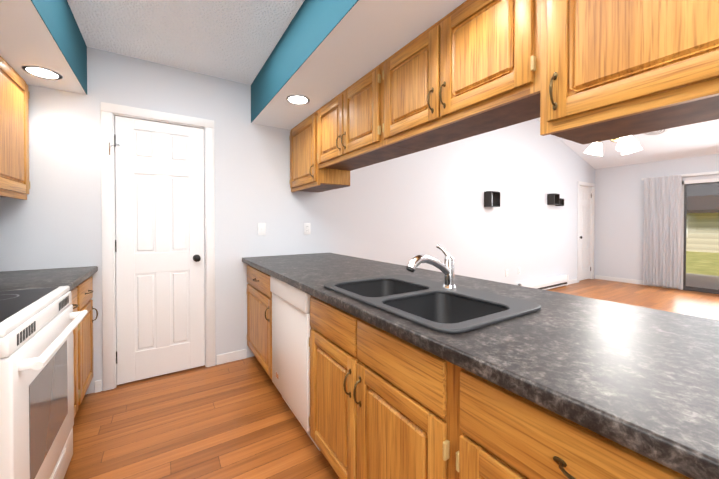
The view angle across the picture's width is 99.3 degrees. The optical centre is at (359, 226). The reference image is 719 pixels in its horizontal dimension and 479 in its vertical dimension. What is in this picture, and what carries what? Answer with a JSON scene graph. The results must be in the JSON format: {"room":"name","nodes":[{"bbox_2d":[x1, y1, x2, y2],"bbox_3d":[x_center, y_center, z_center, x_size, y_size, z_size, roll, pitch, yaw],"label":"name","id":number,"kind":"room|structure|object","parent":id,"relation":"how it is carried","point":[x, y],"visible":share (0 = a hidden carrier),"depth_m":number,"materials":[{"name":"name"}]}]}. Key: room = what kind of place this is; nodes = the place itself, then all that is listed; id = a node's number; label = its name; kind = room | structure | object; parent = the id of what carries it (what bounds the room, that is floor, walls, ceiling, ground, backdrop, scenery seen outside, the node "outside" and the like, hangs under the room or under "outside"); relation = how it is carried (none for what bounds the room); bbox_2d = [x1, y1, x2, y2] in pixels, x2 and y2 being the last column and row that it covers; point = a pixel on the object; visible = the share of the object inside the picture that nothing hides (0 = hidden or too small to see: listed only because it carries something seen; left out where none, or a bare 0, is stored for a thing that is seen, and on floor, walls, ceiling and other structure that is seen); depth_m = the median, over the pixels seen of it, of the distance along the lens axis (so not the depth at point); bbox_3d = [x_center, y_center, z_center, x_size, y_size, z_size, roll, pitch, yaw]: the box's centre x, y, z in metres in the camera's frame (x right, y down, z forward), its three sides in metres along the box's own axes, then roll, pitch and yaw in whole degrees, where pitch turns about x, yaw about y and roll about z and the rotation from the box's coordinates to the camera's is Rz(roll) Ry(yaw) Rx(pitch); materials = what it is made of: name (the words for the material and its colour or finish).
{"room":"kitchen","nodes":[
{"label":"kitchen","id":0,"kind":"room"},
{"bbox_2d":[0,0,86,94],"bbox_3d":[-0.563,-1.119,-0.512,0.594,0.420,5.980,0,1,-33],"label":"soffit","id":1,"kind":"structure","parent":0,"point":[47,34],"depth_m":1.62,"materials":[{"name":"white paint"}]},
{"bbox_2d":[22,65,62,79],"bbox_3d":[-1.912,-0.928,1.844,0.172,0.006,0.172,0,1,-33],"label":"recessed light","id":2,"kind":"object","parent":1,"relation":"in","point":[42,72],"visible":1,"depth_m":1.83,"materials":[{"name":"white"}]},
{"bbox_2d":[67,0,303,84],"bbox_3d":[0.159,-1.294,-0.050,1.130,0.080,5.980,0,1,-33],"label":"ceiling","id":3,"kind":"structure","parent":0,"point":[235,40],"depth_m":1.98,"materials":[{"name":"white paint"}]},
{"bbox_2d":[0,47,594,394],"bbox_3d":[1.354,-1.026,4.346,9.310,4.400,0.120,0,1,-33],"label":"wall","id":4,"kind":"structure","parent":0,"point":[403,210],"depth_m":2.89,"materials":[{"name":"white paint"}]},
{"bbox_2d":[109,116,204,384],"bbox_3d":[-1.563,0.179,2.401,0.624,2.003,0.112,0,1,-33],"label":"pantry door","id":5,"kind":"structure","parent":4,"relation":"in","point":[160,256],"depth_m":2.41,"materials":[{"name":"white wood"}]},
{"bbox_2d":[101,102,214,390],"bbox_3d":[-1.582,0.146,2.461,0.744,2.092,0.136,0,1,-33],"label":"door frame","id":6,"kind":"structure","parent":4,"relation":"attached to","point":[109,112],"depth_m":2.26,"materials":[{"name":"white wood"}]},
{"bbox_2d":[258,223,265,234],"bbox_3d":[-0.902,0.023,2.826,0.072,0.115,0.014,0,1,-33],"label":"light switch","id":7,"kind":"object","parent":4,"relation":"attached to","point":[261,228],"visible":1,"depth_m":2.83,"materials":[{"name":"white plastic"}]},
{"bbox_2d":[304,223,310,234],"bbox_3d":[-0.525,0.021,3.072,0.072,0.115,0.008,0,1,-33],"label":"electrical outlet","id":8,"kind":"object","parent":4,"relation":"attached to","point":[307,228],"visible":1,"depth_m":3.07,"materials":[{"name":"white plastic"}]},
{"bbox_2d":[94,279,576,392],"bbox_3d":[1.293,1.132,4.249,7.599,0.085,0.012,0,1,-33],"label":"baseboard","id":9,"kind":"structure","parent":4,"relation":"attached to","point":[230,356],"depth_m":2.67,"materials":[{"name":"white wood"}]},
{"bbox_2d":[484,191,499,206],"bbox_3d":[2.012,-0.414,4.631,0.230,0.230,0.120,0,1,-33],"label":"wall shelf","id":10,"kind":"object","parent":4,"relation":"attached to","point":[488,198],"visible":1,"depth_m":4.60,"materials":[{"name":"black"}]},
{"bbox_2d":[518,274,568,289],"bbox_3d":[3.366,1.052,5.535,1.660,0.220,0.062,0,1,-33],"label":"baseboard heater","id":11,"kind":"object","parent":4,"relation":"attached to","point":[551,282],"visible":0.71,"depth_m":5.56,"materials":[{"name":"white metal"}]},
{"bbox_2d":[547,193,559,204],"bbox_3d":[3.577,-0.504,5.636,0.200,0.200,0.120,0,1,-33],"label":"wall shelf","id":12,"kind":"object","parent":4,"relation":"attached to","point":[553,198],"visible":1,"depth_m":5.61,"materials":[{"name":"black"}]},
{"bbox_2d":[555,198,563,205],"bbox_3d":[3.786,-0.460,5.782,0.135,0.135,0.100,0,1,-33],"label":"wall shelf","id":13,"kind":"object","parent":4,"relation":"attached to","point":[561,202],"visible":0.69,"depth_m":5.78,"materials":[{"name":"black"}]},
{"bbox_2d":[579,186,591,280],"bbox_3d":[4.819,0.139,6.530,0.639,2.003,0.100,0,1,-33],"label":"door","id":14,"kind":"structure","parent":4,"relation":"in","point":[585,220],"depth_m":6.57,"materials":[{"name":"white wood"}]},
{"bbox_2d":[577,181,594,282],"bbox_3d":[4.795,0.106,6.558,0.784,2.092,0.136,0,1,-33],"label":"door frame","id":15,"kind":"structure","parent":4,"relation":"attached to","point":[586,184],"depth_m":6.68,"materials":[{"name":"white wood"}]},
{"bbox_2d":[251,0,465,129],"bbox_3d":[0.914,-2.053,0.428,0.674,2.270,5.980,0,1,-33],"label":"soffit","id":16,"kind":"structure","parent":0,"point":[323,52],"depth_m":1.69,"materials":[{"name":"white paint"}]},
{"bbox_2d":[286,95,309,104],"bbox_3d":[-0.453,-0.932,2.247,0.172,0.006,0.172,0,1,-33],"label":"recessed light","id":17,"kind":"object","parent":16,"relation":"in","point":[298,99],"visible":1,"depth_m":2.23,"materials":[{"name":"white"}]},
{"bbox_2d":[289,111,349,191],"bbox_3d":[-0.370,-0.648,2.770,0.319,0.584,0.664,0,1,-33],"label":"upper cabinet","id":18,"kind":"object","parent":16,"relation":"hanging from","point":[305,176],"depth_m":2.60,"materials":[{"name":"brown wood"}]},
{"bbox_2d":[317,70,414,171],"bbox_3d":[0.031,-0.707,2.145,0.319,0.454,0.898,0,1,-33],"label":"upper cabinet","id":19,"kind":"object","parent":16,"relation":"hanging from","point":[345,123],"depth_m":2.04,"materials":[{"name":"brown wood"}]},
{"bbox_2d":[373,0,516,151],"bbox_3d":[0.474,-0.700,1.455,0.319,0.454,0.898,0,1,-33],"label":"upper cabinet","id":20,"kind":"object","parent":16,"relation":"hanging from","point":[456,80],"depth_m":1.33,"materials":[{"name":"brown wood"}]},
{"bbox_2d":[517,0,718,144],"bbox_3d":[0.877,-0.619,0.817,0.331,0.604,0.690,0,1,-33],"label":"upper cabinet","id":21,"kind":"object","parent":16,"relation":"hanging from","point":[583,72],"depth_m":0.84,"materials":[{"name":"brown wood"}]},
{"bbox_2d":[64,279,718,478],"bbox_3d":[3.003,1.228,1.802,9.310,0.060,6.220,0,1,-33],"label":"floor","id":22,"kind":"structure","parent":0,"point":[237,419],"depth_m":1.85,"materials":[{"name":"laminate"}]},
{"bbox_2d":[0,286,87,478],"bbox_3d":[-1.451,0.673,1.035,0.704,1.066,0.727,0,1,-33],"label":"range","id":23,"kind":"object","parent":22,"relation":"on","point":[38,326],"visible":1,"depth_m":1.08,"materials":[{"name":"white metal"}]},
{"bbox_2d":[70,274,95,417],"bbox_3d":[-1.935,0.765,1.668,0.616,0.870,0.853,0,1,-33],"label":"base cabinet","id":24,"kind":"object","parent":22,"relation":"on","point":[80,297],"depth_m":1.90,"materials":[{"name":"brown wood"}]},
{"bbox_2d":[0,266,97,293],"bbox_3d":[-1.924,0.308,1.671,0.642,0.041,0.853,0,1,-33],"label":"countertop","id":25,"kind":"structure","parent":24,"relation":"on","point":[72,277],"depth_m":1.73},
{"bbox_2d":[247,265,266,372],"bbox_3d":[-0.548,0.756,2.610,0.637,0.870,0.769,0,1,-33],"label":"base cabinet","id":26,"kind":"object","parent":22,"relation":"on","point":[256,279],"depth_m":2.44,"materials":[{"name":"brown wood"}]},
{"bbox_2d":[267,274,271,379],"bbox_3d":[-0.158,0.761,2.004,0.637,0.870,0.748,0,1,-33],"label":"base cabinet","id":27,"kind":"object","parent":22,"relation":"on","point":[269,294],"depth_m":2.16,"materials":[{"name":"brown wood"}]},
{"bbox_2d":[270,276,320,450],"bbox_3d":[-0.190,0.762,2.010,0.617,0.868,0.618,0,1,-33],"label":"dishwasher","id":28,"kind":"object","parent":22,"relation":"on","point":[291,327],"visible":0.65,"depth_m":1.77,"materials":[{"name":"white metal"}]},
{"bbox_2d":[309,295,430,478],"bbox_3d":[0.262,0.768,1.350,0.637,0.870,0.975,0,1,-33],"label":"base cabinet","id":29,"kind":"object","parent":22,"relation":"on","point":[384,404],"depth_m":1.13,"materials":[{"name":"brown wood"}]},
{"bbox_2d":[431,353,689,478],"bbox_3d":[0.674,0.774,0.709,0.637,0.870,0.701,0,1,-33],"label":"base cabinet","id":30,"kind":"object","parent":22,"relation":"on","point":[481,429],"depth_m":0.67,"materials":[{"name":"brown wood"}]},
{"bbox_2d":[242,253,718,478],"bbox_3d":[0.245,0.309,1.535,0.885,0.041,3.445,0,1,-33],"label":"countertop","id":31,"kind":"structure","parent":30,"relation":"on","point":[643,381],"depth_m":0.71,"materials":[{"name":"laminate"}]},
{"bbox_2d":[406,244,455,287],"bbox_3d":[0.310,0.180,1.356,0.284,0.196,0.088,0,1,-33],"label":"faucet","id":32,"kind":"object","parent":31,"relation":"on","point":[446,267],"visible":1,"depth_m":1.37,"materials":[{"name":"silver metal"}]},
{"bbox_2d":[324,275,540,333],"bbox_3d":[0.240,0.380,1.296,0.519,0.202,0.809,0,1,-33],"label":"sink","id":33,"kind":"object","parent":31,"relation":"in","point":[433,305],"visible":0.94,"depth_m":1.26,"materials":[{"name":"grey"}]},
{"bbox_2d":[536,117,718,168],"bbox_3d":[4.059,-2.131,2.447,6.800,1.868,5.980,0,1,-33],"label":"ceiling","id":34,"kind":"structure","parent":0,"point":[695,139],"depth_m":5.40,"materials":[{"name":"white paint"}]},
{"bbox_2d":[584,136,641,155],"bbox_3d":[2.844,-1.516,3.414,0.539,1.414,0.523,0,1,-33],"label":"ceiling light fixture","id":35,"kind":"object","parent":34,"relation":"hanging from","point":[627,144],"visible":0.65,"depth_m":3.35,"materials":[{"name":"white glass"}]},
{"bbox_2d":[642,129,668,134],"bbox_3d":[4.831,-1.571,5.006,0.319,0.091,0.330,0,1,-33],"label":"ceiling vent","id":36,"kind":"object","parent":34,"relation":"in","point":[658,132],"visible":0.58,"depth_m":5.03,"materials":[{"name":"white"}]},
{"bbox_2d":[594,154,718,288],"bbox_3d":[6.868,-1.026,4.263,0.120,4.400,5.980,0,1,-33],"label":"wall","id":37,"kind":"structure","parent":0,"point":[619,213],"depth_m":6.30,"materials":[{"name":"white paint"}]},
{"bbox_2d":[595,275,675,288],"bbox_3d":[6.816,1.132,4.244,0.012,0.085,5.968,0,1,-33],"label":"baseboard","id":38,"kind":"structure","parent":37,"relation":"attached to","point":[632,281],"depth_m":6.32,"materials":[{"name":"white wood"}]},
{"bbox_2d":[642,171,718,180],"bbox_3d":[6.322,-0.925,4.960,0.045,0.045,2.640,0,1,-33],"label":"curtain rod","id":39,"kind":"object","parent":37,"relation":"attached to","point":[699,174],"visible":0.54,"depth_m":5.42,"materials":[{"name":"white metal"}]},
{"bbox_2d":[643,175,681,287],"bbox_3d":[5.724,0.090,5.786,0.085,2.070,0.528,0,1,-33],"label":"drape","id":40,"kind":"object","parent":39,"relation":"hanging from","point":[662,242],"visible":1,"depth_m":5.78,"materials":[{"name":"white fabric"}]},
{"bbox_2d":[680,178,718,293],"bbox_3d":[6.472,0.168,4.888,0.124,2.000,1.840,0,1,-33],"label":"sliding glass door","id":41,"kind":"structure","parent":37,"relation":"in","point":[714,181],"depth_m":5.53,"materials":[{"name":"white"}]},
{"bbox_3d":[-0.863,-0.077,-0.695,0.120,2.600,5.980,0,1,-33],"label":"wall","id":42,"kind":"structure","parent":0,"visible":0},
{"bbox_2d":[0,56,29,199],"bbox_3d":[-2.036,-0.558,1.537,0.319,0.738,0.848,0,1,-33],"label":"upper cabinet","id":43,"kind":"object","parent":42,"relation":"attached to","point":[14,138],"visible":1,"depth_m":1.73,"materials":[{"name":"brown wood"}]},
{"label":"outside","id":44,"kind":"structure","parent":0,"visible":0},
{"bbox_2d":[686,183,718,289],"bbox_3d":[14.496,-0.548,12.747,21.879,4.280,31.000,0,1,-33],"label":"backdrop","id":45,"kind":"structure","parent":44,"point":[698,225],"depth_m":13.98,"materials":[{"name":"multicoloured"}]}
]}

